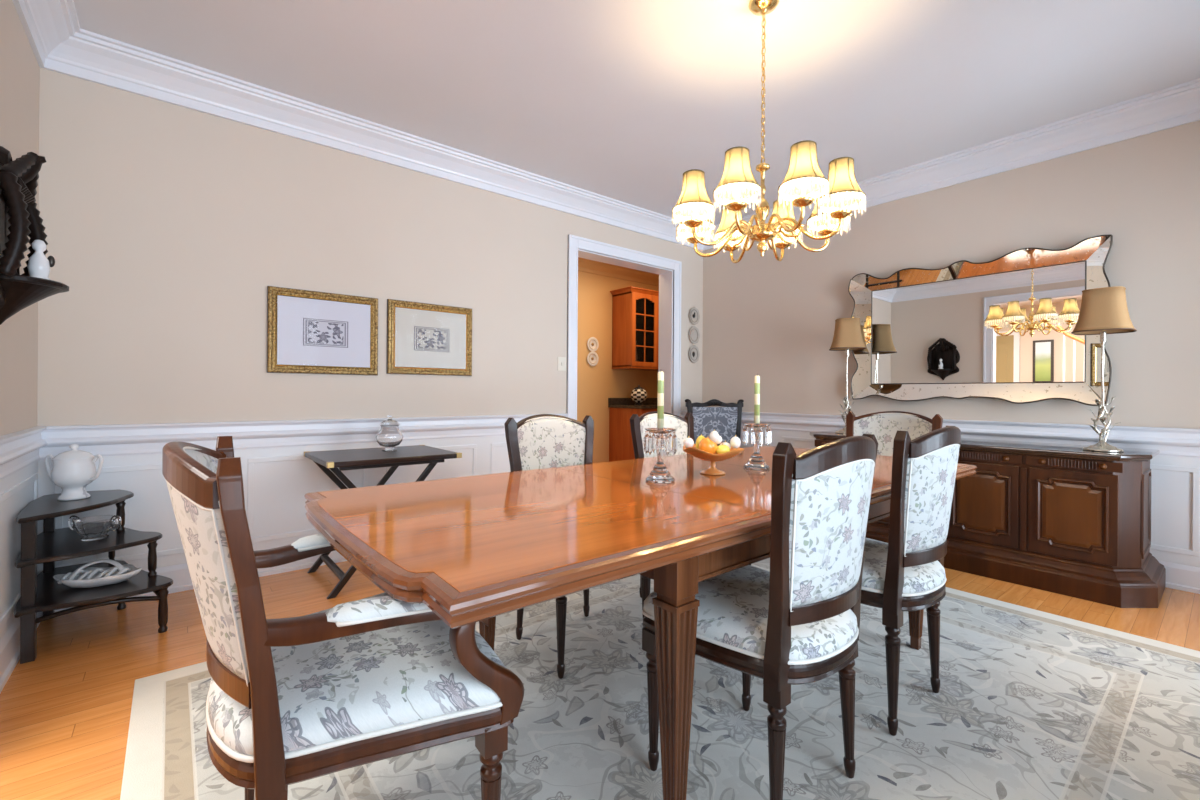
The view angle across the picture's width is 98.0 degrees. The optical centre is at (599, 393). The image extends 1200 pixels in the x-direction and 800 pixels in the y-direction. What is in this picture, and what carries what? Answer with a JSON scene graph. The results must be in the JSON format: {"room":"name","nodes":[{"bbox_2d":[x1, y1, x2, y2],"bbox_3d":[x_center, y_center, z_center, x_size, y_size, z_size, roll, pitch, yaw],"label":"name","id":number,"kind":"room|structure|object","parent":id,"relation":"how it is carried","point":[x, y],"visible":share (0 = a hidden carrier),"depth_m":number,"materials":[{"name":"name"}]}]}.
{"room":"dining room","nodes":[
{"label":"dining room","id":0,"kind":"room"},
{"bbox_2d":[0,0,39,435],"bbox_3d":[-1.272,-0.321,0.658,0.150,2.785,4.600,0,0,-39],"label":"wall","id":1,"kind":"structure","parent":0,"point":[19,67],"depth_m":2.15,"materials":[{"name":"beige paint"}]},
{"bbox_2d":[0,461,37,640],"bbox_3d":[-1.261,0.629,0.766,0.013,0.605,4.444,0,0,-39],"label":"trim","id":2,"kind":"structure","parent":1,"relation":"attached to","point":[17,490],"depth_m":2.07,"materials":[{"name":"white paint"}]},
{"bbox_2d":[0,612,42,692],"bbox_3d":[-1.259,1.002,0.773,0.028,0.140,4.450,0,0,-39],"label":"baseboard","id":3,"kind":"structure","parent":1,"relation":"attached to","point":[10,643],"depth_m":2.01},
{"bbox_2d":[0,426,46,480],"bbox_3d":[-1.251,0.247,0.776,0.037,0.160,4.450,0,0,-39],"label":"trim","id":4,"kind":"structure","parent":1,"relation":"attached to","point":[19,450],"depth_m":2.11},
{"bbox_2d":[0,146,68,324],"bbox_3d":[-2.119,-0.574,1.954,0.185,0.650,0.442,0,0,-39],"label":"wall bracket","id":5,"kind":"object","parent":1,"relation":"attached to","point":[20,219],"visible":0.99,"depth_m":1.87,"materials":[{"name":"black wood"}]},
{"bbox_2d":[0,274,68,292],"bbox_3d":[-2.120,-0.406,1.954,0.185,0.023,0.300,0,0,-39],"label":"shelf","id":6,"kind":"object","parent":5,"relation":"attached to","point":[50,286],"depth_m":1.88,"materials":[{"name":"black wood"}]},
{"bbox_2d":[27,240,54,279],"bbox_3d":[-2.108,-0.497,1.964,0.077,0.160,0.071,0,0,-39],"label":"figurine","id":7,"kind":"object","parent":5,"relation":"on","point":[39,265],"visible":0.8,"depth_m":1.95,"materials":[{"name":"white ceramic"}]},
{"bbox_2d":[12,0,79,66],"bbox_3d":[-1.194,-1.626,0.812,0.152,0.173,4.450,0,0,-39],"label":"trim","id":8,"kind":"structure","parent":1,"relation":"attached to","point":[46,24],"depth_m":2.31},
{"bbox_2d":[37,68,702,425],"bbox_3d":[-0.058,-0.313,4.758,7.233,2.785,0.190,0,0,-39],"label":"wall","id":9,"kind":"structure","parent":0,"point":[168,227],"depth_m":3.02,"materials":[{"name":"beige paint"}]},
{"bbox_2d":[55,550,346,611],"bbox_3d":[-0.789,1.005,4.022,4.883,0.140,0.028,0,0,-39],"label":"baseboard","id":10,"kind":"structure","parent":9,"relation":"attached to","point":[180,574],"depth_m":2.83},
{"bbox_2d":[37,436,510,574],"bbox_3d":[-0.793,0.632,4.027,4.878,0.605,0.013,0,0,-39],"label":"wainscoting","id":11,"kind":"structure","parent":9,"relation":"attached to","point":[276,481],"depth_m":3.06,"materials":[{"name":"white paint"}]},
{"bbox_2d":[267,286,377,374],"bbox_3d":[-1.710,-0.374,3.257,0.623,0.509,0.027,0,0,-39],"label":"framed print","id":12,"kind":"object","parent":9,"relation":"attached to","point":[309,332],"visible":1,"depth_m":3.23,"materials":[{"name":"white paper"}]},
{"bbox_2d":[39,411,686,459],"bbox_3d":[-0.781,0.250,4.019,4.883,0.160,0.037,0,0,-39],"label":"trim","id":13,"kind":"structure","parent":9,"relation":"attached to","point":[111,439],"depth_m":3.03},
{"bbox_2d":[40,28,703,250],"bbox_3d":[-0.732,-1.623,3.974,4.883,0.173,0.152,0,0,-39],"label":"trim","id":14,"kind":"structure","parent":9,"relation":"attached to","point":[85,55],"depth_m":3.16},
{"bbox_2d":[387,299,471,375],"bbox_3d":[-1.188,-0.379,3.687,0.611,0.501,0.027,0,0,-39],"label":"framed print","id":15,"kind":"object","parent":9,"relation":"attached to","point":[423,338],"visible":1,"depth_m":3.67,"materials":[{"name":"white paper"}]},
{"bbox_2d":[558,357,565,370],"bbox_3d":[-0.321,-0.247,4.410,0.084,0.116,0.014,0,0,-39],"label":"light switch","id":16,"kind":"object","parent":9,"relation":"attached to","point":[561,360],"visible":1,"depth_m":4.41,"materials":[{"name":"beige plastic"}]},
{"bbox_2d":[567,234,681,419],"bbox_3d":[0.212,-0.134,4.965,1.419,2.430,0.214,0,0,-39],"label":"trim","id":17,"kind":"structure","parent":9,"relation":"attached to","point":[669,350],"depth_m":5.11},
{"bbox_2d":[689,345,699,362],"bbox_3d":[0.984,-0.410,5.473,0.169,0.189,0.020,0,0,-39],"label":"wall plate","id":18,"kind":"object","parent":9,"relation":"attached to","point":[694,354],"visible":1,"depth_m":5.48,"materials":[{"name":"white ceramic"}]},
{"bbox_2d":[689,326,699,343],"bbox_3d":[0.985,-0.610,5.473,0.169,0.189,0.020,0,0,-39],"label":"wall plate","id":19,"kind":"object","parent":9,"relation":"attached to","point":[694,335],"visible":1,"depth_m":5.48,"materials":[{"name":"white ceramic"}]},
{"bbox_2d":[689,307,699,324],"bbox_3d":[0.987,-0.809,5.473,0.169,0.189,0.020,0,0,-39],"label":"wall plate","id":20,"kind":"object","parent":9,"relation":"attached to","point":[694,315],"visible":1,"depth_m":5.48,"materials":[{"name":"white ceramic"}]},
{"bbox_2d":[0,561,1199,799],"bbox_3d":[-0.409,1.137,1.893,11.400,0.120,8.200,0,0,-39],"label":"floor","id":21,"kind":"structure","parent":0,"point":[65,713],"depth_m":2.11,"materials":[{"name":"brown wood"}]},
{"bbox_2d":[13,490,172,663],"bbox_3d":[-2.283,0.776,2.394,0.501,0.578,0.677,0,0,-39],"label":"corner shelf","id":22,"kind":"object","parent":21,"relation":"on","point":[41,592],"visible":0.84,"depth_m":2.24,"materials":[{"name":"black wood"}]},
{"bbox_2d":[45,444,102,500],"bbox_3d":[-2.422,0.359,2.402,0.204,0.252,0.157,0,0,-39],"label":"urn","id":23,"kind":"object","parent":22,"relation":"on","point":[73,470],"visible":1,"depth_m":2.37,"materials":[{"name":"white ceramic"}]},
{"bbox_2d":[68,515,121,540],"bbox_3d":[-2.286,0.605,2.361,0.184,0.103,0.148,0,0,-39],"label":"crystal bowl","id":24,"kind":"object","parent":22,"relation":"on","point":[90,528],"visible":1,"depth_m":2.34,"materials":[{"name":"clear glass"}]},
{"bbox_2d":[53,559,141,587],"bbox_3d":[-2.218,0.792,2.308,0.313,0.099,0.176,0,0,-19],"label":"dish","id":25,"kind":"object","parent":22,"relation":"on","point":[82,577],"visible":1,"depth_m":2.28,"materials":[{"name":"white ceramic"}]},
{"bbox_2d":[304,445,461,598],"bbox_3d":[-1.290,0.710,3.081,0.717,0.724,0.629,0,0,-39],"label":"folding table","id":26,"kind":"object","parent":21,"relation":"on","point":[329,461],"visible":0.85,"depth_m":2.94,"materials":[{"name":"brown wood"}]},
{"bbox_2d":[376,415,402,450],"bbox_3d":[-1.278,0.241,3.168,0.156,0.215,0.156,0,0,-39],"label":"glass jar","id":27,"kind":"object","parent":26,"relation":"on","point":[389,436],"visible":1,"depth_m":3.12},
{"bbox_2d":[609,408,656,461],"bbox_3d":[0.901,0.638,6.951,1.500,0.895,0.647,0,0,-39],"label":"base cabinet","id":28,"kind":"object","parent":21,"relation":"on","point":[620,437],"visible":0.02,"depth_m":6.54,"materials":[{"name":"orange wood"}]},
{"bbox_2d":[608,398,657,408],"bbox_3d":[0.909,0.128,6.960,1.560,0.124,0.639,0,0,-39],"label":"countertop","id":29,"kind":"structure","parent":28,"relation":"on","point":[649,403],"depth_m":6.76,"materials":[{"name":"black stone"}]},
{"bbox_2d":[631,385,646,404],"bbox_3d":[0.491,0.021,6.577,0.208,0.252,0.208,0,0,-39],"label":"pot","id":30,"kind":"object","parent":29,"relation":"on","point":[638,395],"visible":1,"depth_m":6.51,"materials":[{"name":"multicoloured ceramic"}]},
{"bbox_2d":[120,558,1199,799],"bbox_3d":[0.508,1.078,1.935,3.450,0.009,2.820,0,0,-39],"label":"area rug","id":31,"kind":"object","parent":21,"relation":"on","point":[1029,704],"visible":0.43,"depth_m":1.68,"materials":[{"name":"fabric"}]},
{"bbox_2d":[162,436,523,799],"bbox_3d":[-0.587,0.581,1.171,0.611,0.970,0.675,0,0,-36],"label":"armchair","id":32,"kind":"object","parent":31,"relation":"on","point":[378,677],"visible":0.88,"depth_m":0.95,"materials":[{"name":"white fabric"}]},
{"bbox_2d":[208,592,505,755],"bbox_3d":[-0.560,0.595,1.192,0.537,0.082,0.653,0,0,-36],"label":"seat cushion","id":33,"kind":"object","parent":32,"relation":"on","point":[342,696],"depth_m":1.01,"materials":[{"name":"fabric"}]},
{"bbox_2d":[504,414,650,678],"bbox_3d":[-0.103,0.584,2.258,0.494,0.970,0.542,0,0,-39],"label":"dining chair","id":34,"kind":"object","parent":31,"relation":"on","point":[540,441],"visible":0.32,"depth_m":2.40,"materials":[{"name":"fabric"}]},
{"bbox_2d":[304,446,976,799],"bbox_3d":[0.417,0.703,2.111,2.738,0.740,1.160,0,0,-39],"label":"dining table","id":35,"kind":"object","parent":31,"relation":"on","point":[470,549],"visible":0.7,"depth_m":1.26,"materials":[{"name":"brown wood"}]},
{"bbox_2d":[644,428,676,482],"bbox_3d":[0.228,0.231,1.972,0.127,0.200,0.120,0,0,-39],"label":"candlestick","id":36,"kind":"object","parent":35,"relation":"on","point":[659,474],"visible":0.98,"depth_m":1.95,"materials":[{"name":"clear glass"}]},
{"bbox_2d":[657,372,663,427],"bbox_3d":[0.229,0.026,1.972,0.025,0.235,0.025,0,0,-39],"label":"candle","id":37,"kind":"object","parent":36,"relation":"on","point":[660,401],"visible":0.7,"depth_m":1.96,"materials":[{"name":"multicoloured wax"}]},
{"bbox_2d":[683,443,744,474],"bbox_3d":[0.468,0.274,2.164,0.244,0.116,0.244,0,0,6],"label":"bowl","id":38,"kind":"object","parent":35,"relation":"on","point":[700,454],"visible":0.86,"depth_m":2.10,"materials":[{"name":"orange wood"}]},
{"bbox_2d":[683,436,693,447],"bbox_3d":[0.363,0.201,2.135,0.044,0.050,0.043,0,0,-39],"label":"egg","id":39,"kind":"object","parent":38,"relation":"on","point":[688,442],"visible":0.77,"depth_m":2.12,"materials":[{"name":"white"}]},
{"bbox_2d":[696,434,704,448],"bbox_3d":[0.426,0.211,2.196,0.047,0.079,0.046,0,0,-39],"label":"lemon","id":40,"kind":"object","parent":38,"relation":"in","point":[701,437],"visible":0.38,"depth_m":2.18,"materials":[{"name":"yellow food"}]},
{"bbox_2d":[699,436,716,453],"bbox_3d":[0.441,0.217,2.134,0.074,0.084,0.073,0,0,-39],"label":"orange","id":41,"kind":"object","parent":38,"relation":"in","point":[707,445],"visible":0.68,"depth_m":2.11,"materials":[{"name":"orange food"}]},
{"bbox_2d":[709,429,718,442],"bbox_3d":[0.465,0.174,2.122,0.040,0.055,0.039,0,0,-39],"label":"egg","id":42,"kind":"object","parent":41,"relation":"on","point":[714,436],"visible":1,"depth_m":2.11,"materials":[{"name":"white food"}]},
{"bbox_2d":[716,435,721,443],"bbox_3d":[0.484,0.189,2.164,0.048,0.046,0.043,0,0,-39],"label":"egg","id":43,"kind":"object","parent":38,"relation":"in","point":[719,441],"visible":0.4,"depth_m":2.15,"materials":[{"name":"white food"}]},
{"bbox_2d":[715,443,729,453],"bbox_3d":[0.503,0.232,2.140,0.076,0.054,0.050,0,0,-39],"label":"lemon","id":44,"kind":"object","parent":38,"relation":"in","point":[722,448],"visible":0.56,"depth_m":2.12,"materials":[{"name":"yellow food"}]},
{"bbox_2d":[720,441,730,448],"bbox_3d":[0.526,0.222,2.192,0.053,0.045,0.047,0,0,-39],"label":"egg","id":45,"kind":"object","parent":38,"relation":"on","point":[725,442],"visible":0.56,"depth_m":2.18,"materials":[{"name":"white"}]},
{"bbox_2d":[730,435,740,448],"bbox_3d":[0.564,0.202,2.171,0.044,0.057,0.043,0,0,-39],"label":"egg","id":46,"kind":"object","parent":38,"relation":"on","point":[735,442],"visible":1,"depth_m":2.16,"materials":[{"name":"white food"}]},
{"bbox_2d":[742,423,771,469],"bbox_3d":[0.700,0.234,2.328,0.120,0.200,0.127,0,0,33],"label":"candlestick","id":47,"kind":"object","parent":35,"relation":"on","point":[756,461],"visible":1,"depth_m":2.30,"materials":[{"name":"clear glass"}]},
{"bbox_2d":[754,373,759,422],"bbox_3d":[0.701,0.030,2.328,0.025,0.235,0.025,0,0,-39],"label":"candle","id":48,"kind":"object","parent":47,"relation":"on","point":[757,378],"visible":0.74,"depth_m":2.32,"materials":[{"name":"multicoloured wax"}]},
{"bbox_2d":[630,411,750,597],"bbox_3d":[0.468,0.588,2.728,0.494,0.970,0.542,0,0,-39],"label":"dining chair","id":49,"kind":"object","parent":31,"relation":"on","point":[684,427],"visible":0.13,"depth_m":2.88,"materials":[{"name":"fabric"}]},
{"bbox_2d":[642,434,877,799],"bbox_3d":[0.458,0.588,1.465,0.494,0.970,0.542,0,0,-39],"label":"dining chair","id":50,"kind":"object","parent":31,"relation":"on","point":[796,622],"visible":0.91,"depth_m":1.24,"materials":[{"name":"white fabric"}]},
{"bbox_2d":[643,565,857,659],"bbox_3d":[0.444,0.602,1.481,0.486,0.082,0.494,0,0,-39],"label":"seat cushion","id":51,"kind":"object","parent":50,"relation":"on","point":[732,619],"depth_m":1.32,"materials":[{"name":"fabric"}]},
{"bbox_2d":[846,411,942,522],"bbox_3d":[1.643,0.596,3.100,0.611,0.970,0.675,0,0,-39],"label":"armchair","id":52,"kind":"object","parent":31,"relation":"on","point":[884,425],"visible":0.12,"depth_m":3.28,"materials":[{"name":"white fabric"}]},
{"bbox_2d":[861,426,960,735],"bbox_3d":[0.968,0.591,1.885,0.494,0.970,0.542,0,0,-39],"label":"dining chair","id":53,"kind":"object","parent":31,"relation":"on","point":[906,572],"visible":0.56,"depth_m":1.64,"materials":[{"name":"fabric"}]},
{"bbox_2d":[861,538,944,593],"bbox_3d":[0.954,0.605,1.901,0.486,0.082,0.494,0,0,-39],"label":"seat cushion","id":54,"kind":"object","parent":53,"relation":"on","point":[929,578],"depth_m":1.69,"materials":[{"name":"fabric"}]},
{"bbox_2d":[685,399,743,445],"bbox_3d":[1.098,0.572,4.793,0.570,1.030,0.511,0,0,0],"label":"carved chair","id":55,"kind":"object","parent":21,"relation":"on","point":[726,419],"visible":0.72,"depth_m":4.99,"materials":[{"name":"grey fabric"}]},
{"bbox_2d":[810,430,1165,607],"bbox_3d":[2.373,0.706,3.519,0.638,0.779,1.930,0,0,-39],"label":"sideboard","id":56,"kind":"object","parent":21,"relation":"on","point":[1070,520],"visible":0.57,"depth_m":2.92,"materials":[{"name":"brown wood"}]},
{"bbox_2d":[829,318,865,433],"bbox_3d":[1.937,-0.133,4.088,0.253,0.893,0.253,0,0,16],"label":"table lamp","id":57,"kind":"object","parent":56,"relation":"on","point":[847,337],"visible":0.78,"depth_m":4.02,"materials":[{"name":"beige fabric"}]},
{"bbox_2d":[1071,286,1136,451],"bbox_3d":[2.790,-0.127,2.893,0.253,0.893,0.253,0,0,-39],"label":"table lamp","id":58,"kind":"object","parent":56,"relation":"on","point":[1103,311],"visible":1,"depth_m":2.85,"materials":[{"name":"beige fabric"}]},
{"bbox_2d":[1100,332,1106,342],"bbox_3d":[2.792,-0.311,2.893,0.028,0.060,0.028,0,0,-39],"label":"socket","id":59,"kind":"object","parent":58,"relation":"attached to","point":[1103,338],"depth_m":2.89,"materials":[{"name":"silver metal"}]},
{"bbox_2d":[577,271,658,462],"bbox_3d":[-0.198,-0.271,6.527,5.200,2.700,0.100,0,0,-39],"label":"wall","id":60,"kind":"structure","parent":0,"point":[598,383],"depth_m":6.63,"materials":[{"name":"paint"}]},
{"bbox_2d":[587,352,598,365],"bbox_3d":[-0.093,-0.431,6.532,0.184,0.184,0.020,0,0,-39],"label":"plate","id":61,"kind":"object","parent":60,"relation":"attached to","point":[592,358],"visible":1,"depth_m":6.53,"materials":[{"name":"beige ceramic"}]},
{"bbox_2d":[587,337,598,351],"bbox_3d":[-0.092,-0.611,6.532,0.184,0.184,0.020,0,0,-39],"label":"plate","id":62,"kind":"object","parent":60,"relation":"attached to","point":[592,343],"visible":1,"depth_m":6.53,"materials":[{"name":"beige ceramic"}]},
{"bbox_2d":[578,259,658,285],"bbox_3d":[-0.167,-1.561,6.422,5.100,0.120,0.090,0,0,-39],"label":"trim","id":63,"kind":"structure","parent":60,"relation":"attached to","point":[583,265],"depth_m":6.73,"materials":[{"name":"paint"}]},
{"bbox_2d":[610,286,658,370],"bbox_3d":[0.626,-0.811,6.903,1.004,1.004,0.443,0,0,-39],"label":"upper cabinet","id":64,"kind":"object","parent":60,"relation":"attached to","point":[635,310],"visible":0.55,"depth_m":6.61,"materials":[{"name":"orange wood"}]},
{"bbox_2d":[578,257,658,275],"bbox_3d":[0.189,-1.669,5.989,5.300,0.100,1.410,0,0,-39],"label":"ceiling","id":65,"kind":"structure","parent":0,"point":[578,257],"depth_m":6.66,"materials":[{"name":"paint"}]},
{"bbox_2d":[73,0,1199,224],"bbox_3d":[0.619,-1.751,2.332,5.183,0.100,4.795,0,0,-39],"label":"ceiling","id":66,"kind":"structure","parent":0,"point":[614,99],"depth_m":2.73,"materials":[{"name":"paint"}]},
{"bbox_2d":[672,0,865,262],"bbox_3d":[0.709,-1.158,2.267,0.783,1.085,0.785,0,0,-39],"label":"chandelier","id":67,"kind":"object","parent":66,"relation":"hanging from","point":[835,197],"visible":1,"depth_m":2.15,"materials":[{"name":"gold metal"}]},
{"bbox_2d":[702,121,1199,428],"bbox_3d":[2.615,-0.295,3.855,0.150,2.785,4.600,0,0,-39],"label":"wall","id":68,"kind":"structure","parent":0,"point":[766,316],"depth_m":3.57,"materials":[{"name":"beige paint"}]},
{"bbox_2d":[703,78,1199,250],"bbox_3d":[2.460,-1.602,3.817,0.152,0.173,4.450,0,0,-39],"label":"trim","id":69,"kind":"structure","parent":68,"relation":"attached to","point":[1178,105],"depth_m":3.36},
{"bbox_2d":[740,428,1199,566],"bbox_3d":[2.500,0.654,3.859,0.013,0.605,4.444,0,0,-39],"label":"trim","id":70,"kind":"structure","parent":68,"relation":"attached to","point":[1175,480],"depth_m":2.96,"materials":[{"name":"white paint"}]},
{"bbox_2d":[741,412,1199,457],"bbox_3d":[2.492,0.272,3.854,0.037,0.160,4.450,0,0,-39],"label":"trim","id":71,"kind":"structure","parent":68,"relation":"attached to","point":[1181,442],"depth_m":3.36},
{"bbox_2d":[848,234,1112,405],"bbox_3d":[2.569,-0.447,3.720,0.091,1.044,1.561,0,0,-39],"label":"wall mirror","id":72,"kind":"object","parent":68,"relation":"attached to","point":[1001,328],"visible":0.9,"depth_m":3.61,"materials":[{"name":"silver mirror"}]},
{"bbox_2d":[872,261,1084,383],"bbox_3d":[2.598,-0.446,3.717,0.006,0.750,1.274,0,0,-39],"label":"mirror glass","id":73,"kind":"object","parent":72,"relation":"on","point":[1014,325],"depth_m":3.62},
{"bbox_2d":[1158,560,1199,593],"bbox_3d":[2.490,1.026,3.857,0.028,0.140,4.450,0,0,-39],"label":"baseboard","id":74,"kind":"structure","parent":68,"relation":"attached to","point":[1182,577],"depth_m":2.92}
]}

